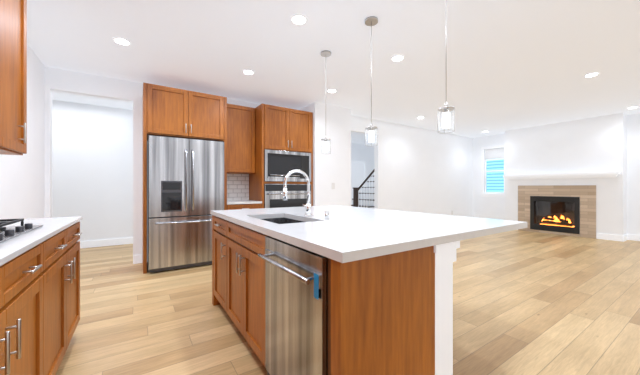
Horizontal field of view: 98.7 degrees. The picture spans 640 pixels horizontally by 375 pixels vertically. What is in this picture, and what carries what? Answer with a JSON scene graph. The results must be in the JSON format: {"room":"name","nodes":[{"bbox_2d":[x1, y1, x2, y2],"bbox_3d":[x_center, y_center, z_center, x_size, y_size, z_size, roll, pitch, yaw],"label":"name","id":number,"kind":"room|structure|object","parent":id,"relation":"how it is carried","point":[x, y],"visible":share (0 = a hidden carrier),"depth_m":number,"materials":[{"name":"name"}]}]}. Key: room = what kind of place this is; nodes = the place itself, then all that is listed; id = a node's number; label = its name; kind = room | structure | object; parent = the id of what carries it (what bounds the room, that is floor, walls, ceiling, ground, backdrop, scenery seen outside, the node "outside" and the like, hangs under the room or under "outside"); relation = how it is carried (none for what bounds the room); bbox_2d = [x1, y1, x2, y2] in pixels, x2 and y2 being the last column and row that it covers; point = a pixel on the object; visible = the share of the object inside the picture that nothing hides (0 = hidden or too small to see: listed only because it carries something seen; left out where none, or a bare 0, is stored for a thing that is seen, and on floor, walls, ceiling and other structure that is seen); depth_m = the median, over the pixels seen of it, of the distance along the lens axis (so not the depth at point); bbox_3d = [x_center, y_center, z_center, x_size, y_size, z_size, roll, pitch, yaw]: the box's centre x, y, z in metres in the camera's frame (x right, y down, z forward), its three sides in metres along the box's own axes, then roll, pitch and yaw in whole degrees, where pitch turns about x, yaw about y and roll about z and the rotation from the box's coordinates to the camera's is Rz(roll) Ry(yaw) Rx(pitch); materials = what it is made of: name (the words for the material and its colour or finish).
{"room":"kitchen","nodes":[
{"label":"kitchen","id":0,"kind":"room"},
{"bbox_2d":[0,44,639,262],"bbox_3d":[0.825,-0.220,3.184,13.290,2.740,11.040,0,0,-34],"label":"wall","id":1,"kind":"structure","parent":0,"point":[85,161],"depth_m":5.57,"materials":[{"name":"white paint"}]},
{"bbox_2d":[0,0,7,151],"bbox_3d":[-1.659,-0.810,1.006,0.380,1.180,1.058,0,0,-34],"label":"upper cabinet","id":2,"kind":"object","parent":1,"relation":"attached to","point":[3,3],"depth_m":1.59,"materials":[{"name":"brown wood"}]},
{"bbox_2d":[0,0,26,154],"bbox_3d":[-2.033,-0.810,1.572,0.380,1.180,0.534,0,0,-34],"label":"upper cabinet","id":3,"kind":"object","parent":1,"relation":"attached to","point":[13,77],"depth_m":1.78,"materials":[{"name":"brown wood"}]},
{"bbox_2d":[80,237,132,247],"bbox_3d":[-4.925,1.085,4.922,5.380,0.130,0.015,0,0,-34],"label":"baseboard","id":4,"kind":"structure","parent":1,"relation":"attached to","point":[119,241],"depth_m":5.40,"materials":[{"name":"white wood"}]},
{"bbox_2d":[143,83,226,141],"bbox_3d":[-2.072,-1.060,4.223,1.005,0.680,0.667,0,0,-34],"label":"upper cabinet","id":5,"kind":"object","parent":1,"relation":"attached to","point":[167,111],"depth_m":3.92,"materials":[{"name":"brown wood"}]},
{"bbox_2d":[224,103,254,173],"bbox_3d":[-1.466,-0.825,4.815,0.570,1.150,0.348,0,0,-34],"label":"upper cabinet","id":6,"kind":"object","parent":1,"relation":"attached to","point":[247,136],"depth_m":4.69,"materials":[{"name":"brown wood"}]},
{"bbox_2d":[255,104,310,153],"bbox_3d":[-0.724,-1.020,5.115,0.920,0.760,0.667,0,0,-34],"label":"upper cabinet","id":7,"kind":"object","parent":1,"relation":"attached to","point":[278,128],"depth_m":4.79,"materials":[{"name":"brown wood"}]},
{"bbox_2d":[264,149,310,181],"bbox_3d":[-0.698,-0.370,5.077,0.910,0.530,0.657,0,0,-34],"label":"built-in microwave","id":8,"kind":"object","parent":7,"relation":"in","point":[279,165],"visible":0.9,"depth_m":4.79,"materials":[{"name":"metal"}]},
{"bbox_2d":[351,161,365,204],"bbox_3d":[1.328,0.100,9.951,0.940,2.100,0.068,0,0,-34],"label":"hall door","id":9,"kind":"structure","parent":1,"relation":"in","point":[358,174],"depth_m":10.00,"materials":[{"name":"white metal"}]},
{"bbox_2d":[481,145,504,196],"bbox_3d":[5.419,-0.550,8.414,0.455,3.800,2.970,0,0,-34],"label":"window","id":10,"kind":"structure","parent":1,"relation":"in","point":[494,171],"depth_m":8.35,"materials":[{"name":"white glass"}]},
{"bbox_2d":[596,233,624,241],"bbox_3d":[6.329,1.085,6.008,0.018,0.130,0.423,0,0,-34],"label":"baseboard","id":11,"kind":"structure","parent":1,"relation":"attached to","point":[598,235],"depth_m":5.99,"materials":[{"name":"white wood"}]},
{"bbox_2d":[628,234,639,240],"bbox_3d":[7.991,1.085,4.162,0.018,0.130,4.520,0,0,-34],"label":"baseboard","id":12,"kind":"structure","parent":1,"relation":"attached to","point":[630,236],"depth_m":5.95,"materials":[{"name":"white wood"}]},
{"bbox_2d":[27,0,639,145],"bbox_3d":[0.582,-1.640,3.551,13.290,0.100,11.920,0,0,-34],"label":"ceiling","id":13,"kind":"structure","parent":0,"point":[515,64],"depth_m":3.26,"materials":[{"name":"white paint"}]},
{"bbox_2d":[112,37,130,45],"bbox_3d":[-2.152,-1.586,2.989,0.170,0.008,0.170,0,0,-34],"label":"recessed light","id":14,"kind":"object","parent":13,"relation":"in","point":[121,41],"visible":1,"depth_m":2.98,"materials":[{"name":"white plastic"}]},
{"bbox_2d":[242,69,254,74],"bbox_3d":[-0.983,-1.586,3.786,0.170,0.008,0.170,0,0,-34],"label":"recessed light","id":15,"kind":"object","parent":13,"relation":"in","point":[248,72],"visible":1,"depth_m":3.78,"materials":[{"name":"white plastic"}]},
{"bbox_2d":[290,14,307,24],"bbox_3d":[-0.199,-1.586,2.602,0.170,0.008,0.170,0,0,-34],"label":"recessed light","id":16,"kind":"object","parent":13,"relation":"in","point":[298,19],"visible":1,"depth_m":2.59,"materials":[{"name":"white plastic"}]},
{"bbox_2d":[321,50,330,153],"bbox_3d":[0.069,-0.995,3.248,0.124,1.190,0.124,0,0,-34],"label":"pendant light","id":17,"kind":"object","parent":13,"relation":"hanging from","point":[325,53],"visible":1,"depth_m":3.23,"materials":[{"name":"white glass"}]},
{"bbox_2d":[327,89,336,92],"bbox_3d":[0.198,-1.586,4.520,0.170,0.008,0.170,0,0,-34],"label":"recessed light","id":18,"kind":"object","parent":13,"relation":"in","point":[332,90],"visible":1,"depth_m":4.49,"materials":[{"name":"white plastic"}]},
{"bbox_2d":[365,16,377,145],"bbox_3d":[0.488,-0.995,2.614,0.124,1.190,0.124,0,0,-34],"label":"pendant light","id":19,"kind":"object","parent":13,"relation":"hanging from","point":[371,21],"visible":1,"depth_m":2.61,"materials":[{"name":"white glass"}]},
{"bbox_2d":[391,55,404,61],"bbox_3d":[0.954,-1.586,3.378,0.170,0.008,0.170,0,0,-34],"label":"recessed light","id":20,"kind":"object","parent":13,"relation":"in","point":[396,58],"visible":1,"depth_m":3.37,"materials":[{"name":"white plastic"}]},
{"bbox_2d":[438,0,454,132],"bbox_3d":[0.908,-0.995,1.980,0.124,1.190,0.124,0,0,-34],"label":"pendant light","id":21,"kind":"object","parent":13,"relation":"hanging from","point":[445,110],"visible":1,"depth_m":1.97,"materials":[{"name":"white glass"}]},
{"bbox_2d":[583,72,599,77],"bbox_3d":[3.826,-1.586,3.876,0.170,0.008,0.170,0,0,-34],"label":"recessed light","id":22,"kind":"object","parent":13,"relation":"in","point":[592,74],"visible":0.96,"depth_m":3.85,"materials":[{"name":"white plastic"}]},
{"bbox_2d":[56,230,639,374],"bbox_3d":[0.582,1.200,3.551,13.290,0.100,11.920,0,0,-34],"label":"floor","id":23,"kind":"structure","parent":0,"point":[530,303],"depth_m":2.49,"materials":[{"name":"brown wood"}]},
{"bbox_2d":[0,236,51,374],"bbox_3d":[-1.320,0.703,0.727,0.638,0.895,1.130,0,0,-34],"label":"base cabinet","id":24,"kind":"object","parent":23,"relation":"on","point":[39,293],"depth_m":1.15,"materials":[{"name":"brown wood"}]},
{"bbox_2d":[0,216,81,259],"bbox_3d":[-1.042,0.243,0.317,0.648,0.025,4.080,0,0,-34],"label":"countertop","id":25,"kind":"structure","parent":24,"relation":"on","point":[10,247],"depth_m":1.38,"materials":[{"name":"white stone"}]},
{"bbox_2d":[0,218,42,242],"bbox_3d":[-1.648,0.203,1.176,0.510,0.052,0.780,0,0,-34],"label":"gas cooktop","id":26,"kind":"object","parent":25,"relation":"in","point":[8,233],"visible":1,"depth_m":1.40,"materials":[{"name":"silver metal"}]},
{"bbox_2d":[52,220,81,374],"bbox_3d":[-1.863,0.703,1.549,0.638,0.895,1.080,0,0,-34],"label":"base cabinet","id":27,"kind":"object","parent":23,"relation":"on","point":[65,243],"depth_m":1.71,"materials":[{"name":"brown wood"}]},
{"bbox_2d":[148,135,223,272],"bbox_3d":[-2.022,0.233,4.145,0.967,1.835,0.790,0,0,-34],"label":"refrigerator","id":28,"kind":"object","parent":23,"relation":"on","point":[185,187],"visible":0.83,"depth_m":3.83,"materials":[{"name":"metal"}]},
{"bbox_2d":[224,202,262,209],"bbox_3d":[-1.383,0.708,4.690,0.570,0.885,0.649,0,0,-34],"label":"base cabinet","id":29,"kind":"object","parent":23,"relation":"on","point":[227,205],"depth_m":4.39,"materials":[{"name":"brown wood"}]},
{"bbox_2d":[239,198,250,201],"bbox_3d":[-1.377,0.247,4.680,0.570,0.035,0.646,0,0,-34],"label":"countertop","id":30,"kind":"structure","parent":29,"relation":"on","point":[240,199],"depth_m":4.94,"materials":[{"name":"white stone"}]},
{"bbox_2d":[264,184,310,207],"bbox_3d":[-0.694,0.315,5.070,0.910,0.750,0.674,0,0,-34],"label":"wall oven","id":31,"kind":"object","parent":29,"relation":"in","point":[296,195],"visible":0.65,"depth_m":4.79,"materials":[{"name":"metal"}]},
{"bbox_2d":[211,213,462,374],"bbox_3d":[-0.204,0.709,2.053,0.822,0.882,2.094,0,0,-34],"label":"kitchen island","id":32,"kind":"object","parent":23,"relation":"on","point":[346,290],"depth_m":1.24,"materials":[{"name":"brown wood"}]},
{"bbox_2d":[211,209,426,256],"bbox_3d":[-0.302,0.249,1.990,0.487,0.038,2.118,0,0,-34],"label":"island countertop","id":33,"kind":"structure","parent":32,"relation":"on","point":[335,238],"depth_m":1.35,"materials":[{"name":"white stone"}]},
{"bbox_2d":[263,217,302,224],"bbox_3d":[-0.288,0.370,2.094,0.374,0.229,0.674,0,0,-34],"label":"sink","id":34,"kind":"object","parent":33,"relation":"in","point":[282,220],"depth_m":2.39,"materials":[{"name":"grey metal"}]},
{"bbox_2d":[283,169,329,218],"bbox_3d":[-0.121,0.043,2.088,0.257,0.372,0.366,0,0,-34],"label":"faucet","id":35,"kind":"object","parent":33,"relation":"on","point":[308,208],"visible":1,"depth_m":2.18,"materials":[{"name":"silver metal"}]},
{"bbox_2d":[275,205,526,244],"bbox_3d":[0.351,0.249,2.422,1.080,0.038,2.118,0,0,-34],"label":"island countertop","id":36,"kind":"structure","parent":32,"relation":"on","point":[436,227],"depth_m":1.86,"materials":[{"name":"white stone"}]},
{"bbox_2d":[351,170,373,207],"bbox_3d":[1.899,-0.625,8.857,2.865,3.550,1.025,0,0,-34],"label":"stairs","id":37,"kind":"structure","parent":23,"relation":"on","point":[364,198],"depth_m":8.05,"materials":[{"name":"white wood"}]},
{"bbox_2d":[503,171,620,238],"bbox_3d":[5.881,0.406,6.827,0.528,1.487,2.195,0,0,-34],"label":"fireplace","id":38,"kind":"object","parent":23,"relation":"on","point":[570,210],"visible":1,"depth_m":6.70,"materials":[{"name":"tile"}]}
]}

